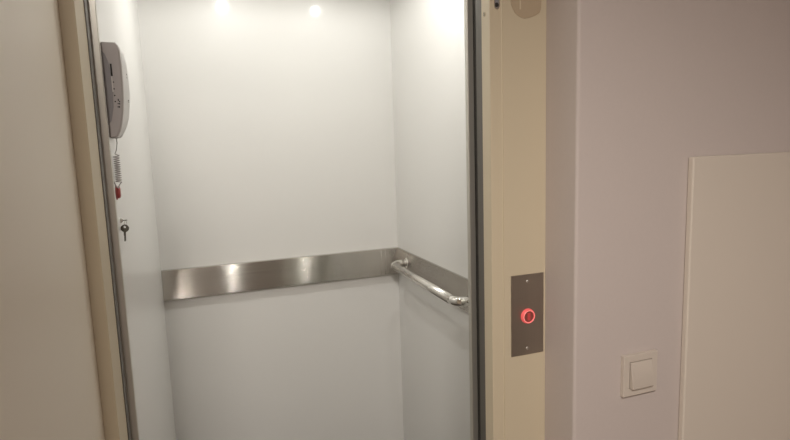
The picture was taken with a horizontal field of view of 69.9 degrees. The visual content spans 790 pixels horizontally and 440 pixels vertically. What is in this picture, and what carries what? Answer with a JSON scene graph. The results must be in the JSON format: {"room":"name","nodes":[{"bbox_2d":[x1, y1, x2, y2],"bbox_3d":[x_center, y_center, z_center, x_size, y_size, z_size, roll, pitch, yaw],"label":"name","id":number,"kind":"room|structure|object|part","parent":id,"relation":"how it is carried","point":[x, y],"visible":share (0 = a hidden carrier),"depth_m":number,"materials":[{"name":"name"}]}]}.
{"room":"elevator lobby","nodes":[
{"label":"elevator lobby","id":0,"kind":"room"},
{"bbox_2d":[0,0,104,439],"bbox_3d":[-0.379,0.426,0.550,0.093,2.008,0.741,-5,8,-20],"label":"door","id":1,"kind":"structure","parent":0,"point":[50,390],"depth_m":0.62,"materials":[{"name":"beige metal"}]},
{"bbox_2d":[96,0,175,439],"bbox_3d":[-0.695,0.211,1.571,0.030,2.200,1.242,-5,8,-20],"label":"wall","id":2,"kind":"structure","parent":0,"point":[118,20],"depth_m":1.42,"materials":[{"name":"white metal"}]},
{"bbox_2d":[87,0,139,439],"bbox_3d":[-0.516,0.287,0.973,0.120,2.200,0.013,-5,8,-20],"label":"trim","id":3,"kind":"structure","parent":2,"relation":"attached to","point":[91,4],"depth_m":0.95,"materials":[{"name":"metal"}]},
{"bbox_2d":[100,42,129,188],"bbox_3d":[-0.481,-0.179,0.988,0.033,0.246,0.086,-5,8,-20],"label":"phone","id":4,"kind":"object","parent":2,"relation":"attached to","point":[116,82],"visible":1,"depth_m":0.95,"materials":[{"name":"grey plastic"}]},
{"bbox_3d":[-0.480,-0.100,0.973,0.011,0.092,0.039,-5,8,-20],"label":"coiled cord","id":5,"kind":"part","parent":4,"relation":"part of","materials":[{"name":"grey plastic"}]},
{"bbox_2d":[115,185,121,199],"bbox_3d":[-0.485,-0.049,0.993,0.008,0.026,0.026,-5,8,-20],"label":"button","id":6,"kind":"object","parent":2,"relation":"attached to","point":[117,191],"visible":0.98,"depth_m":0.98,"materials":[{"name":"red plastic"}]},
{"bbox_2d":[121,224,128,240],"bbox_3d":[-0.485,0.024,1.017,0.014,0.031,0.002,-4,8,-12],"label":"key","id":7,"kind":"object","parent":2,"relation":"in","point":[123,229],"visible":1,"depth_m":1.01,"materials":[{"name":"grey metal"}]},
{"bbox_2d":[137,0,403,439],"bbox_3d":[-0.448,0.099,2.333,1.027,2.200,0.030,-5,8,-20],"label":"wall","id":8,"kind":"structure","parent":0,"point":[271,122],"depth_m":2.29,"materials":[{"name":"white metal"}]},
{"bbox_2d":[161,247,398,300],"bbox_3d":[-0.435,0.214,2.323,0.967,0.115,0.024,-5,8,-20],"label":"wall band","id":9,"kind":"object","parent":8,"relation":"attached to","point":[191,282],"visible":0.88,"depth_m":2.29,"materials":[{"name":"metal"}]},
{"bbox_2d":[390,0,469,439],"bbox_3d":[0.240,0.135,1.911,0.030,2.200,1.242,-5,8,-20],"label":"wall","id":10,"kind":"structure","parent":0,"point":[428,39],"depth_m":2.11,"materials":[{"name":"white metal"}]},
{"bbox_2d":[397,248,468,312],"bbox_3d":[0.229,0.246,1.908,0.010,0.111,1.219,-5,8,-20],"label":"wall band","id":11,"kind":"object","parent":10,"relation":"attached to","point":[455,284],"visible":0.33,"depth_m":2.08,"materials":[{"name":"metal"}]},
{"bbox_2d":[391,258,467,305],"bbox_3d":[0.115,0.222,2.083,0.080,0.042,0.637,-5,9,-20],"label":"handrail","id":12,"kind":"object","parent":11,"relation":"attached to","point":[399,266],"visible":0.81,"depth_m":1.98,"materials":[{"name":"silver metal"}]},
{"bbox_2d":[464,0,477,439],"bbox_3d":[0.303,0.220,1.271,0.301,2.200,0.013,-5,8,-20],"label":"trim","id":13,"kind":"structure","parent":10,"relation":"attached to","point":[468,4],"depth_m":1.18,"materials":[{"name":"metal"}]},
{"bbox_2d":[545,0,789,439],"bbox_3d":[0.107,0.105,1.050,3.900,2.500,0.145,-5,8,-20],"label":"wall","id":14,"kind":"structure","parent":0,"point":[636,89],"depth_m":1.14,"materials":[{"name":"white paint"}]},
{"bbox_2d":[58,0,546,439],"bbox_3d":[-0.137,0.284,1.057,0.942,2.160,0.064,-5,8,-20],"label":"door frame","id":15,"kind":"structure","parent":14,"relation":"attached to","point":[510,48],"depth_m":1.10,"materials":[{"name":"beige metal"}]},
{"bbox_2d":[473,0,480,439],"bbox_3d":[-0.143,0.296,1.096,0.698,2.125,0.020,-5,8,-20],"label":"seal","id":16,"kind":"object","parent":15,"relation":"attached to","point":[474,8],"visible":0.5,"depth_m":1.18,"materials":[{"name":"black rubber"}]},
{"bbox_2d":[511,0,540,18],"bbox_3d":[0.249,-0.432,1.077,0.070,0.092,0.002,-5,8,-20],"label":"cover plate","id":17,"kind":"object","parent":15,"relation":"attached to","point":[524,9],"visible":1,"depth_m":1.08,"materials":[{"name":"beige paint"}]},
{"bbox_2d":[511,272,543,356],"bbox_3d":[0.274,0.195,1.160,0.077,0.170,0.009,-5,8,-20],"label":"plate","id":18,"kind":"object","parent":15,"relation":"attached to","point":[527,290],"visible":1,"depth_m":1.16,"materials":[{"name":"grey metal"}]},
{"bbox_2d":[620,349,657,397],"bbox_3d":[0.501,0.314,1.151,0.086,0.086,0.018,-5,8,-20],"label":"light switch","id":19,"kind":"object","parent":14,"relation":"attached to","point":[639,369],"visible":1,"depth_m":1.15,"materials":[{"name":"beige plastic"}]}
]}

